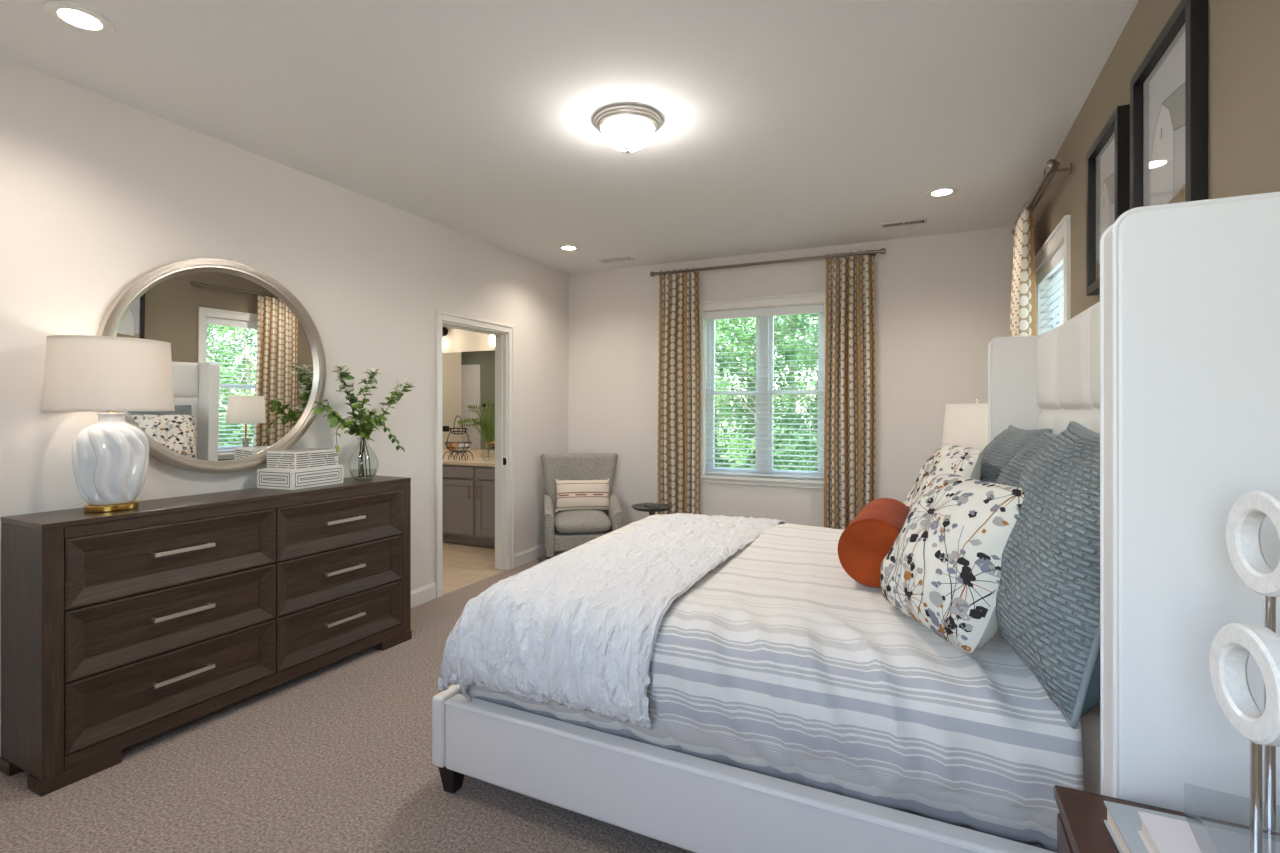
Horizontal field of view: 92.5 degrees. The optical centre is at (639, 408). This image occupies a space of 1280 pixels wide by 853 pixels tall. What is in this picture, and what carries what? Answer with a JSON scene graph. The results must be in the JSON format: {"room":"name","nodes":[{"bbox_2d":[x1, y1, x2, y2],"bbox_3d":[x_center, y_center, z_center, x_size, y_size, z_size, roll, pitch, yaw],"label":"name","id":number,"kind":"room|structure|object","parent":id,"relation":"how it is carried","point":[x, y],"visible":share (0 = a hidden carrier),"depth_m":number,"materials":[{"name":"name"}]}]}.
{"room":"bedroom","nodes":[
{"label":"bedroom","id":0,"kind":"room"},
{"bbox_2d":[0,56,568,736],"bbox_3d":[-2.046,0.060,3.419,0.120,2.840,6.110,0,0,25],"label":"wall","id":1,"kind":"structure","parent":0,"point":[98,192],"depth_m":3.14,"materials":[{"name":"white paint"}]},
{"bbox_2d":[96,258,325,472],"bbox_3d":[-2.078,-0.212,3.091,0.066,1.070,1.070,0,0,27],"label":"wall mirror","id":2,"kind":"object","parent":1,"relation":"attached to","point":[249,360],"visible":0.8,"depth_m":3.08,"materials":[{"name":"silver metal"}]},
{"bbox_2d":[0,543,555,756],"bbox_3d":[-1.954,1.323,3.459,0.014,0.115,5.960,0,0,25],"label":"baseboard","id":3,"kind":"structure","parent":1,"relation":"attached to","point":[424,594],"depth_m":4.46,"materials":[{"name":"white paint"}]},
{"bbox_2d":[435,311,513,597],"bbox_3d":[-1.348,0.333,4.913,0.147,2.095,0.926,0,0,25],"label":"door frame","id":4,"kind":"structure","parent":1,"relation":"in","point":[504,334],"depth_m":5.25,"materials":[{"name":"white paint"}]},
{"bbox_2d":[0,542,693,852],"bbox_3d":[-2.206,1.430,3.635,8.360,0.100,6.070,0,0,25],"label":"floor","id":5,"kind":"structure","parent":0,"point":[335,757],"depth_m":2.23,"materials":[{"name":"carpet"}]},
{"bbox_2d":[0,475,411,796],"bbox_3d":[-1.904,0.896,3.009,0.362,0.968,1.683,0,0,27],"label":"dresser","id":6,"kind":"object","parent":5,"relation":"on","point":[120,630],"visible":0.99,"depth_m":2.59,"materials":[{"name":"brown wood"}]},
{"bbox_2d":[41,335,174,512],"bbox_3d":[-2.170,0.066,2.518,0.414,0.693,0.414,0,0,-12],"label":"table lamp","id":7,"kind":"object","parent":6,"relation":"on","point":[110,456],"visible":1,"depth_m":2.42,"materials":[{"name":"white ceramic"}]},
{"bbox_2d":[257,465,342,489],"bbox_3d":[-1.828,0.363,3.311,0.251,0.098,0.326,0,0,21],"label":"box","id":8,"kind":"object","parent":6,"relation":"on","point":[284,479],"visible":0.98,"depth_m":3.19,"materials":[{"name":"grey"}]},
{"bbox_2d":[267,448,337,469],"bbox_3d":[-1.819,0.267,3.314,0.206,0.093,0.273,0,0,21],"label":"box","id":9,"kind":"object","parent":8,"relation":"on","point":[292,459],"visible":0.98,"depth_m":3.21,"materials":[{"name":"grey"}]},
{"bbox_2d":[348,437,378,479],"bbox_3d":[-1.629,0.289,3.610,0.167,0.245,0.167,0,0,25],"label":"glass vase","id":10,"kind":"object","parent":6,"relation":"on","point":[359,478],"visible":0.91,"depth_m":3.62,"materials":[{"name":"glass"}]},
{"bbox_2d":[313,400,366,476],"bbox_3d":[-1.678,0.174,3.460,0.121,0.453,0.345,0,0,25],"label":"branch","id":11,"kind":"object","parent":10,"relation":"in","point":[334,418],"visible":0.94,"depth_m":3.40,"materials":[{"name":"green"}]},
{"bbox_2d":[332,418,365,468],"bbox_3d":[-1.623,0.224,3.470,0.078,0.353,0.353,0,0,3],"label":"branch","id":12,"kind":"object","parent":10,"relation":"in","point":[337,447],"visible":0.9,"depth_m":3.34,"materials":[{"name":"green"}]},
{"bbox_2d":[331,364,368,476],"bbox_3d":[-1.664,0.072,3.541,0.143,0.657,0.237,0,0,25],"label":"branch","id":13,"kind":"object","parent":10,"relation":"in","point":[343,374],"visible":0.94,"depth_m":3.51,"materials":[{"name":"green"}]},
{"bbox_2d":[355,406,378,476],"bbox_3d":[-1.586,0.193,3.546,0.126,0.416,0.191,0,0,-34],"label":"branch","id":14,"kind":"object","parent":10,"relation":"in","point":[364,424],"visible":1,"depth_m":3.53,"materials":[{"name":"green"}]},
{"bbox_2d":[351,363,384,476],"bbox_3d":[-1.576,0.069,3.555,0.169,0.664,0.159,0,0,-10],"label":"branch","id":15,"kind":"object","parent":10,"relation":"in","point":[371,375],"visible":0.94,"depth_m":3.54,"materials":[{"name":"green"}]},
{"bbox_2d":[361,414,404,476],"bbox_3d":[-1.521,0.214,3.608,0.253,0.372,0.137,0,0,-19],"label":"branch","id":16,"kind":"object","parent":10,"relation":"in","point":[380,422],"visible":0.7,"depth_m":3.63,"materials":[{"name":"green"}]},
{"bbox_2d":[360,378,417,477],"bbox_3d":[-1.525,0.100,3.730,0.135,0.600,0.378,0,0,35],"label":"branch","id":17,"kind":"object","parent":10,"relation":"in","point":[396,395],"visible":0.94,"depth_m":3.75,"materials":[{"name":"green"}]},
{"bbox_2d":[442,464,494,547],"bbox_3d":[-1.889,0.973,6.497,2.110,0.815,0.598,0,0,25],"label":"vanity cabinet","id":18,"kind":"object","parent":5,"relation":"on","point":[468,492],"visible":0.32,"depth_m":6.14,"materials":[{"name":"grey paint"}]},
{"bbox_2d":[442,456,494,466],"bbox_3d":[-1.884,0.549,6.509,2.110,0.032,0.573,0,0,25],"label":"countertop","id":19,"kind":"structure","parent":18,"relation":"on","point":[478,461],"depth_m":6.22,"materials":[{"name":"beige stone"}]},
{"bbox_2d":[442,416,473,459],"bbox_3d":[-1.933,0.301,6.474,0.349,0.464,0.225,0,0,25],"label":"wire basket stand","id":20,"kind":"object","parent":19,"relation":"on","point":[444,428],"visible":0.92,"depth_m":6.43,"materials":[{"name":"black metal"}]},
{"bbox_2d":[446,442,456,450],"bbox_3d":[-1.985,0.397,6.502,0.082,0.081,0.132,0,0,13],"label":"rolled towel","id":21,"kind":"object","parent":20,"relation":"on","point":[449,444],"visible":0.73,"depth_m":6.45,"materials":[{"name":"brown fabric"}]},
{"bbox_2d":[444,442,471,451],"bbox_3d":[-1.919,0.400,6.468,0.318,0.097,0.225,0,0,25],"label":"basket","id":22,"kind":"object","parent":20,"relation":"on","point":[444,442],"depth_m":6.41,"materials":[{"name":"black"}]},
{"bbox_2d":[449,428,467,433],"bbox_3d":[-1.919,0.233,6.468,0.218,0.067,0.155,0,0,25],"label":"basket","id":23,"kind":"object","parent":20,"relation":"on","point":[450,429],"depth_m":6.42,"materials":[{"name":"black"}]},
{"bbox_2d":[456,443,470,450],"bbox_3d":[-1.854,0.397,6.441,0.082,0.081,0.132,0,0,39],"label":"rolled towel","id":24,"kind":"object","parent":20,"relation":"on","point":[460,446],"visible":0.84,"depth_m":6.40,"materials":[{"name":"white fabric"}]},
{"bbox_3d":[-1.566,0.433,6.328,0.157,0.200,0.157,0,0,25],"label":"glass bottle","id":25,"kind":"object","parent":19,"relation":"on","visible":0},
{"bbox_2d":[457,418,489,459],"bbox_3d":[-1.724,0.306,6.393,0.391,0.442,0.048,0,0,18],"label":"frond","id":26,"kind":"object","parent":25,"relation":"in","point":[464,421],"visible":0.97,"depth_m":6.39,"materials":[{"name":"green plant"}]},
{"bbox_2d":[468,404,490,455],"bbox_3d":[-1.648,0.239,6.358,0.286,0.576,0.055,0,0,10],"label":"frond","id":27,"kind":"object","parent":25,"relation":"in","point":[471,406],"visible":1,"depth_m":6.35,"materials":[{"name":"green plant"}]},
{"bbox_2d":[472,417,491,443],"bbox_3d":[-1.610,0.301,6.341,0.236,0.452,0.077,0,0,0],"label":"frond","id":28,"kind":"object","parent":25,"relation":"in","point":[474,419],"visible":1,"depth_m":6.32,"materials":[{"name":"green plant"}]},
{"bbox_2d":[484,400,492,436],"bbox_3d":[-1.569,0.216,6.329,0.162,0.622,0.036,0,0,25],"label":"frond","id":29,"kind":"object","parent":25,"relation":"in","point":[487,402],"visible":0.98,"depth_m":6.33,"materials":[{"name":"green plant"}]},
{"bbox_2d":[485,408,494,441],"bbox_3d":[-1.473,0.252,6.249,0.076,0.551,0.331,0,0,-42],"label":"frond","id":30,"kind":"object","parent":25,"relation":"in","point":[490,417],"visible":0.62,"depth_m":6.28,"materials":[{"name":"green plant"}]},
{"bbox_2d":[487,424,494,449],"bbox_3d":[-1.417,0.323,6.249,0.382,0.409,0.050,0,0,33],"label":"frond","id":31,"kind":"object","parent":25,"relation":"in","point":[493,436],"visible":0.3,"depth_m":6.30,"materials":[{"name":"green plant"}]},
{"bbox_2d":[540,453,621,558],"bbox_3d":[-0.523,0.895,5.454,0.717,0.974,0.768,0,0,-9],"label":"armchair","id":32,"kind":"object","parent":5,"relation":"on","point":[563,530],"visible":0.75,"depth_m":5.38,"materials":[{"name":"grey fabric"}]},
{"bbox_2d":[555,479,609,511],"bbox_3d":[-0.512,0.775,5.508,0.506,0.287,0.170,0,0,-16],"label":"lumbar pillow","id":33,"kind":"object","parent":32,"relation":"on","point":[571,495],"visible":0.99,"depth_m":5.45,"materials":[{"name":"beige fabric"}]},
{"bbox_2d":[554,510,610,533],"bbox_3d":[-0.512,0.973,5.386,0.484,0.155,0.630,0,0,-9],"label":"seat cushion","id":34,"kind":"object","parent":32,"relation":"on","point":[574,521],"depth_m":5.14,"materials":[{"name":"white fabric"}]},
{"bbox_2d":[631,503,672,515],"bbox_3d":[0.103,1.099,5.167,0.352,0.562,0.352,0,0,25],"label":"side table","id":35,"kind":"object","parent":5,"relation":"on","point":[639,507],"visible":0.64,"depth_m":5.16,"materials":[{"name":"grey metal"}]},
{"bbox_2d":[432,192,1279,852],"bbox_3d":[0.586,0.511,2.465,2.210,1.739,2.262,0,0,25],"label":"bed","id":36,"kind":"object","parent":5,"relation":"on","point":[1175,368],"visible":0.54,"depth_m":1.08,"materials":[{"name":"white"}]},
{"bbox_2d":[911,701,1100,848],"bbox_3d":[0.657,0.953,2.586,1.890,0.405,1.650,0,0,25],"label":"mattress","id":37,"kind":"object","parent":36,"relation":"on","point":[1090,722],"visible":0.02,"depth_m":1.48,"materials":[{"name":"beige fabric"}]},
{"bbox_2d":[459,514,1083,851],"bbox_3d":[0.567,0.855,2.594,1.819,0.529,1.847,0,0,25],"label":"coverlet","id":38,"kind":"object","parent":37,"relation":"on","point":[776,662],"visible":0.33,"depth_m":1.69,"materials":[{"name":"fabric"}]},
{"bbox_2d":[438,513,786,729],"bbox_3d":[0.082,0.776,2.810,0.890,0.427,1.900,0,0,25],"label":"quilt","id":39,"kind":"object","parent":38,"relation":"on","point":[576,629],"visible":0.93,"depth_m":2.08,"materials":[{"name":"white fabric"}]},
{"bbox_2d":[838,498,909,586],"bbox_3d":[0.927,0.496,2.358,0.237,0.237,0.550,0,0,27],"label":"bolster pillow","id":40,"kind":"object","parent":38,"relation":"on","point":[864,544],"visible":0.71,"depth_m":2.13,"materials":[{"name":"orange fabric"}]},
{"bbox_2d":[904,444,981,508],"bbox_3d":[1.320,0.396,2.725,0.281,0.471,0.499,0,0,10],"label":"floral pillow","id":41,"kind":"object","parent":38,"relation":"on","point":[962,461],"visible":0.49,"depth_m":2.61,"materials":[{"name":"beige fabric"}]},
{"bbox_2d":[880,474,1023,652],"bbox_3d":[0.900,0.416,1.773,0.276,0.425,0.462,0,0,-8],"label":"floral pillow","id":42,"kind":"object","parent":38,"relation":"on","point":[942,570],"visible":0.94,"depth_m":1.65,"materials":[{"name":"beige fabric"}]},
{"bbox_2d":[980,425,1052,482],"bbox_3d":[1.563,0.376,2.671,0.317,0.601,0.614,0,0,18],"label":"sham pillow","id":43,"kind":"object","parent":38,"relation":"on","point":[998,453],"visible":0.3,"depth_m":2.54,"materials":[{"name":"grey fabric"}]},
{"bbox_2d":[996,431,1056,486],"bbox_3d":[1.336,0.376,2.103,0.312,0.598,0.598,0,0,20],"label":"sham pillow","id":44,"kind":"object","parent":38,"relation":"on","point":[1010,475],"visible":0.12,"depth_m":2.09,"materials":[{"name":"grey fabric"}]},
{"bbox_2d":[996,421,1100,728],"bbox_3d":[1.063,0.356,1.549,0.318,0.643,0.646,0,0,21],"label":"sham pillow","id":45,"kind":"object","parent":38,"relation":"on","point":[1048,595],"visible":0.59,"depth_m":1.37,"materials":[{"name":"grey fabric"}]},
{"bbox_2d":[1054,785,1279,852],"bbox_3d":[0.819,1.035,0.779,0.441,0.690,0.590,0,0,25],"label":"nightstand","id":46,"kind":"object","parent":5,"relation":"on","point":[1081,827],"visible":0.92,"depth_m":1.04,"materials":[{"name":"brown wood"}]},
{"bbox_2d":[1104,801,1279,852],"bbox_3d":[0.845,0.672,0.802,0.300,0.036,0.357,0,0,23],"label":"book","id":47,"kind":"object","parent":46,"relation":"on","point":[1123,822],"visible":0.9,"depth_m":0.97,"materials":[{"name":"beige paper"}]},
{"bbox_2d":[1138,811,1279,852],"bbox_3d":[0.824,0.637,0.757,0.260,0.034,0.297,0,0,25],"label":"book","id":48,"kind":"object","parent":47,"relation":"on","point":[1159,834],"visible":0.98,"depth_m":0.89,"materials":[{"name":"beige paper"}]},
{"bbox_2d":[1184,490,1279,852],"bbox_3d":[0.862,0.368,0.827,0.165,0.503,0.246,0,0,31],"label":"ring sculpture","id":49,"kind":"object","parent":48,"relation":"on","point":[1232,645],"visible":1,"depth_m":0.85,"materials":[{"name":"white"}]},
{"bbox_3d":[1.885,1.050,3.404,0.529,0.660,0.452,0,0,25],"label":"nightstand","id":50,"kind":"object","parent":5,"relation":"on","visible":0},
{"bbox_2d":[942,398,987,452],"bbox_3d":[1.870,0.330,3.395,0.364,0.780,0.364,0,0,25],"label":"bedside lamp","id":51,"kind":"object","parent":50,"relation":"on","point":[965,425],"visible":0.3,"depth_m":3.28,"materials":[{"name":"white fabric"}]},
{"bbox_2d":[442,326,494,449],"bbox_3d":[-2.786,0.060,7.295,4.455,2.840,0.100,0,0,25],"label":"wall","id":52,"kind":"structure","parent":0,"point":[456,340],"depth_m":6.86,"materials":[{"name":"beige paint"}]},
{"bbox_2d":[442,327,447,348],"bbox_3d":[-2.260,-0.797,6.899,0.140,0.265,0.180,0,0,25],"label":"wall sconce","id":53,"kind":"object","parent":52,"relation":"attached to","point":[444,329],"visible":0.33,"depth_m":6.95,"materials":[{"name":"white glass"}]},
{"bbox_2d":[442,350,494,449],"bbox_3d":[-1.770,-0.098,6.769,2.060,1.085,0.007,0,0,25],"label":"vanity mirror","id":54,"kind":"object","parent":52,"relation":"attached to","point":[468,378],"visible":0.29,"depth_m":6.84,"materials":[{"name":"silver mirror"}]},
{"bbox_2d":[442,448,494,457],"bbox_3d":[-1.769,0.491,6.761,2.110,0.083,0.021,0,0,25],"label":"backsplash","id":55,"kind":"structure","parent":52,"relation":"attached to","point":[476,453],"depth_m":6.77,"materials":[{"name":"beige stone"}]},
{"bbox_2d":[489,335,494,346],"bbox_3d":[-1.533,-0.797,6.566,0.140,0.265,0.180,0,0,25],"label":"wall sconce","id":56,"kind":"object","parent":52,"relation":"attached to","point":[492,337],"visible":0.17,"depth_m":6.49,"materials":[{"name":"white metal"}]},
{"bbox_2d":[0,0,1138,273],"bbox_3d":[-0.177,-1.420,2.644,4.165,0.120,6.280,0,0,25],"label":"ceiling","id":57,"kind":"structure","parent":0,"point":[786,125],"depth_m":2.67,"materials":[{"name":"white paint"}]},
{"bbox_2d":[43,1,115,35],"bbox_3d":[-1.951,-1.356,2.136,0.188,0.007,0.188,0,0,25],"label":"recessed light","id":58,"kind":"object","parent":57,"relation":"in","point":[75,17],"visible":1,"depth_m":2.13,"materials":[{"name":"white paint"}]},
{"bbox_2d":[558,245,579,250],"bbox_3d":[-0.600,-1.356,5.170,0.188,0.007,0.188,0,0,25],"label":"recessed light","id":59,"kind":"object","parent":57,"relation":"in","point":[562,247],"visible":1,"depth_m":5.17,"materials":[{"name":"white glass"}]},
{"bbox_2d":[598,256,633,262],"bbox_3d":[-0.216,-1.357,5.577,0.310,0.006,0.110,0,0,25],"label":"ceiling vent","id":60,"kind":"object","parent":57,"relation":"in","point":[628,257],"visible":1,"depth_m":5.57,"materials":[{"name":"white metal"}]},
{"bbox_2d":[594,104,660,153],"bbox_3d":[-0.057,-1.282,2.886,0.316,0.157,0.316,0,0,25],"label":"flush ceiling light","id":61,"kind":"object","parent":57,"relation":"attached to","point":[627,128],"visible":1,"depth_m":2.80,"materials":[{"name":"white glass"}]},
{"bbox_2d":[881,218,926,228],"bbox_3d":[1.929,-1.357,4.484,0.310,0.006,0.110,0,0,25],"label":"ceiling vent","id":62,"kind":"object","parent":57,"relation":"in","point":[917,221],"visible":1,"depth_m":4.48,"materials":[{"name":"white metal"}]},
{"bbox_2d":[925,187,958,197],"bbox_3d":[1.893,-1.356,3.846,0.188,0.007,0.188,0,0,25],"label":"recessed light","id":63,"kind":"object","parent":57,"relation":"in","point":[941,192],"visible":1,"depth_m":3.84,"materials":[{"name":"white paint"}]},
{"bbox_2d":[569,226,1014,526],"bbox_3d":[1.092,0.060,5.423,4.155,2.840,0.150,0,0,25],"label":"wall","id":64,"kind":"structure","parent":0,"point":[940,300],"depth_m":5.17,"materials":[{"name":"white paint"}]},
{"bbox_2d":[699,292,825,488],"bbox_3d":[1.081,-0.154,5.395,1.220,1.645,0.180,0,0,25],"label":"window","id":65,"kind":"structure","parent":64,"relation":"in","point":[818,297],"depth_m":5.42,"materials":[{"name":"white plastic"}]},
{"bbox_2d":[705,304,823,478],"bbox_3d":[1.077,-0.147,5.384,1.042,1.468,0.062,0,0,25],"label":"window blind","id":66,"kind":"object","parent":65,"relation":"attached to","point":[818,308],"visible":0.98,"depth_m":5.34,"materials":[{"name":"white plastic"}]},
{"bbox_2d":[650,248,885,276],"bbox_3d":[1.035,-1.254,5.311,2.033,0.052,0.101,0,0,25],"label":"curtain rod","id":67,"kind":"object","parent":64,"relation":"attached to","point":[883,250],"visible":0.96,"depth_m":5.21,"materials":[{"name":"silver metal"}]},
{"bbox_2d":[658,267,700,513],"bbox_3d":[0.357,0.043,5.583,0.402,2.643,0.098,0,0,25],"label":"curtain","id":68,"kind":"object","parent":67,"relation":"hanging from","point":[679,415],"visible":0.85,"depth_m":5.57,"materials":[{"name":"beige fabric"}]},
{"bbox_2d":[824,250,874,528],"bbox_3d":[1.698,0.043,4.968,0.399,2.643,0.099,0,0,25],"label":"curtain","id":69,"kind":"object","parent":67,"relation":"hanging from","point":[849,416],"visible":0.77,"depth_m":4.96,"materials":[{"name":"beige fabric"}]},
{"bbox_2d":[1031,0,1279,317],"bbox_3d":[1.608,0.060,1.744,0.150,2.840,6.110,0,0,25],"label":"wall","id":70,"kind":"structure","parent":0,"point":[1244,35],"depth_m":1.50,"materials":[{"name":"brown paint"}]},
{"bbox_2d":[1012,159,1071,234],"bbox_3d":[2.247,-1.165,3.458,0.116,0.052,1.248,0,0,25],"label":"curtain rod","id":71,"kind":"object","parent":70,"relation":"attached to","point":[1052,165],"visible":0.7,"depth_m":3.11,"materials":[{"name":"silver metal"}]},
{"bbox_2d":[1010,201,1036,336],"bbox_3d":[2.312,0.088,3.707,0.106,2.554,0.485,0,0,25],"label":"curtain","id":72,"kind":"object","parent":71,"relation":"hanging from","point":[1023,314],"visible":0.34,"depth_m":3.53,"materials":[{"name":"beige fabric"}]},
{"bbox_2d":[1034,215,1070,334],"bbox_3d":[2.339,-0.137,3.411,0.180,1.610,1.040,0,0,25],"label":"window","id":73,"kind":"structure","parent":70,"relation":"in","point":[1061,235],"depth_m":3.29,"materials":[{"name":"white plastic"}]},
{"bbox_2d":[1038,244,1063,334],"bbox_3d":[2.328,-0.130,3.416,0.062,1.433,0.862,0,0,25],"label":"window blind","id":74,"kind":"object","parent":73,"relation":"attached to","point":[1053,286],"visible":0.22,"depth_m":3.50,"materials":[{"name":"white plastic"}]},
{"bbox_2d":[1086,104,1129,295],"bbox_3d":[1.778,-0.765,2.339,0.036,0.590,0.445,0,0,25],"label":"framed picture","id":75,"kind":"object","parent":70,"relation":"attached to","point":[1108,158],"visible":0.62,"depth_m":2.36,"materials":[{"name":"black wood"}]},
{"bbox_2d":[1096,131,1114,279],"bbox_3d":[1.789,-0.765,2.334,0.009,0.528,0.383,0,0,25],"label":"artwork","id":76,"kind":"object","parent":75,"relation":"attached to","point":[1105,152],"depth_m":2.39,"materials":[{"name":"white paper"}]},
{"bbox_2d":[1130,0,1207,208],"bbox_3d":[1.522,-0.775,1.780,0.036,0.610,0.495,0,0,25],"label":"framed picture","id":77,"kind":"object","parent":70,"relation":"attached to","point":[1169,88],"visible":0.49,"depth_m":1.73,"materials":[{"name":"black"}]},
{"bbox_2d":[1143,24,1184,205],"bbox_3d":[1.533,-0.775,1.775,0.009,0.548,0.433,0,0,25],"label":"artwork","id":78,"kind":"object","parent":77,"relation":"attached to","point":[1164,78],"depth_m":1.79,"materials":[{"name":"white paper"}]},
{"label":"outside","id":79,"kind":"structure","parent":0,"visible":0},
{"bbox_2d":[718,434,812,467],"bbox_3d":[11.421,1.940,12.916,70.000,0.120,57.000,0,0,25],"label":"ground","id":80,"kind":"structure","parent":79,"point":[729,434],"depth_m":30.73,"materials":[{"name":"green plant"}]},
{"bbox_2d":[714,351,739,466],"bbox_3d":[0.429,-1.558,13.755,4.025,6.878,3.566,0,0,27],"label":"tree","id":81,"kind":"object","parent":80,"relation":"on","point":[716,360],"visible":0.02,"depth_m":13.01,"materials":[{"name":"green plant"}]},
{"bbox_2d":[715,327,752,464],"bbox_3d":[1.653,-1.371,18.835,4.356,6.588,4.779,0,0,-15],"label":"tree","id":82,"kind":"object","parent":80,"relation":"on","point":[734,327],"visible":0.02,"depth_m":18.26,"materials":[{"name":"green plant"}]},
{"bbox_2d":[714,319,786,467],"bbox_3d":[2.015,-0.416,15.098,3.374,4.651,3.075,0,0,18],"label":"tree","id":83,"kind":"object","parent":80,"relation":"on","point":[723,330],"visible":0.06,"depth_m":14.76,"materials":[{"name":"green plant"}]},
{"bbox_2d":[714,316,789,466],"bbox_3d":[0.812,-1.509,12.452,3.565,6.785,3.591,0,0,-32],"label":"tree","id":84,"kind":"object","parent":80,"relation":"on","point":[717,334],"visible":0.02,"depth_m":12.36,"materials":[{"name":"green plant"}]},
{"bbox_2d":[716,317,805,466],"bbox_3d":[3.408,-1.888,18.691,3.992,7.543,3.964,0,0,-23],"label":"tree","id":85,"kind":"object","parent":80,"relation":"on","point":[780,317],"visible":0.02,"depth_m":18.24,"materials":[{"name":"green plant"}]},
{"bbox_2d":[714,315,817,470],"bbox_3d":[2.336,-0.716,12.390,3.478,5.260,3.815,0,0,-21],"label":"tree","id":86,"kind":"object","parent":80,"relation":"on","point":[777,337],"visible":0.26,"depth_m":11.80,"materials":[{"name":"green plant"}]},
{"bbox_2d":[714,317,817,469],"bbox_3d":[2.656,-1.452,13.723,3.456,6.665,3.900,0,0,3],"label":"tree","id":87,"kind":"object","parent":80,"relation":"on","point":[719,368],"visible":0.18,"depth_m":13.25,"materials":[{"name":"green plant"}]},
{"bbox_2d":[726,316,817,452],"bbox_3d":[4.290,-2.203,16.819,4.780,8.168,4.236,0,0,43],"label":"tree","id":88,"kind":"object","parent":80,"relation":"on","point":[777,318],"visible":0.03,"depth_m":16.72,"materials":[{"name":"green plant"}]},
{"bbox_2d":[734,314,817,470],"bbox_3d":[3.626,-1.482,11.844,3.936,6.726,3.488,0,0,31],"label":"tree","id":89,"kind":"object","parent":80,"relation":"on","point":[801,321],"visible":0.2,"depth_m":11.27,"materials":[{"name":"green plant"}]},
{"bbox_2d":[754,313,817,468],"bbox_3d":[4.066,-0.980,13.315,3.008,5.726,3.030,0,0,29],"label":"tree","id":90,"kind":"object","parent":80,"relation":"on","point":[815,344],"visible":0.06,"depth_m":13.55,"materials":[{"name":"green plant"}]},
{"bbox_2d":[774,316,817,452],"bbox_3d":[5.394,-1.397,16.735,4.390,6.640,4.817,0,0,22],"label":"tree","id":91,"kind":"object","parent":80,"relation":"on","point":[815,383],"visible":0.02,"depth_m":16.86,"materials":[{"name":"green plant"}]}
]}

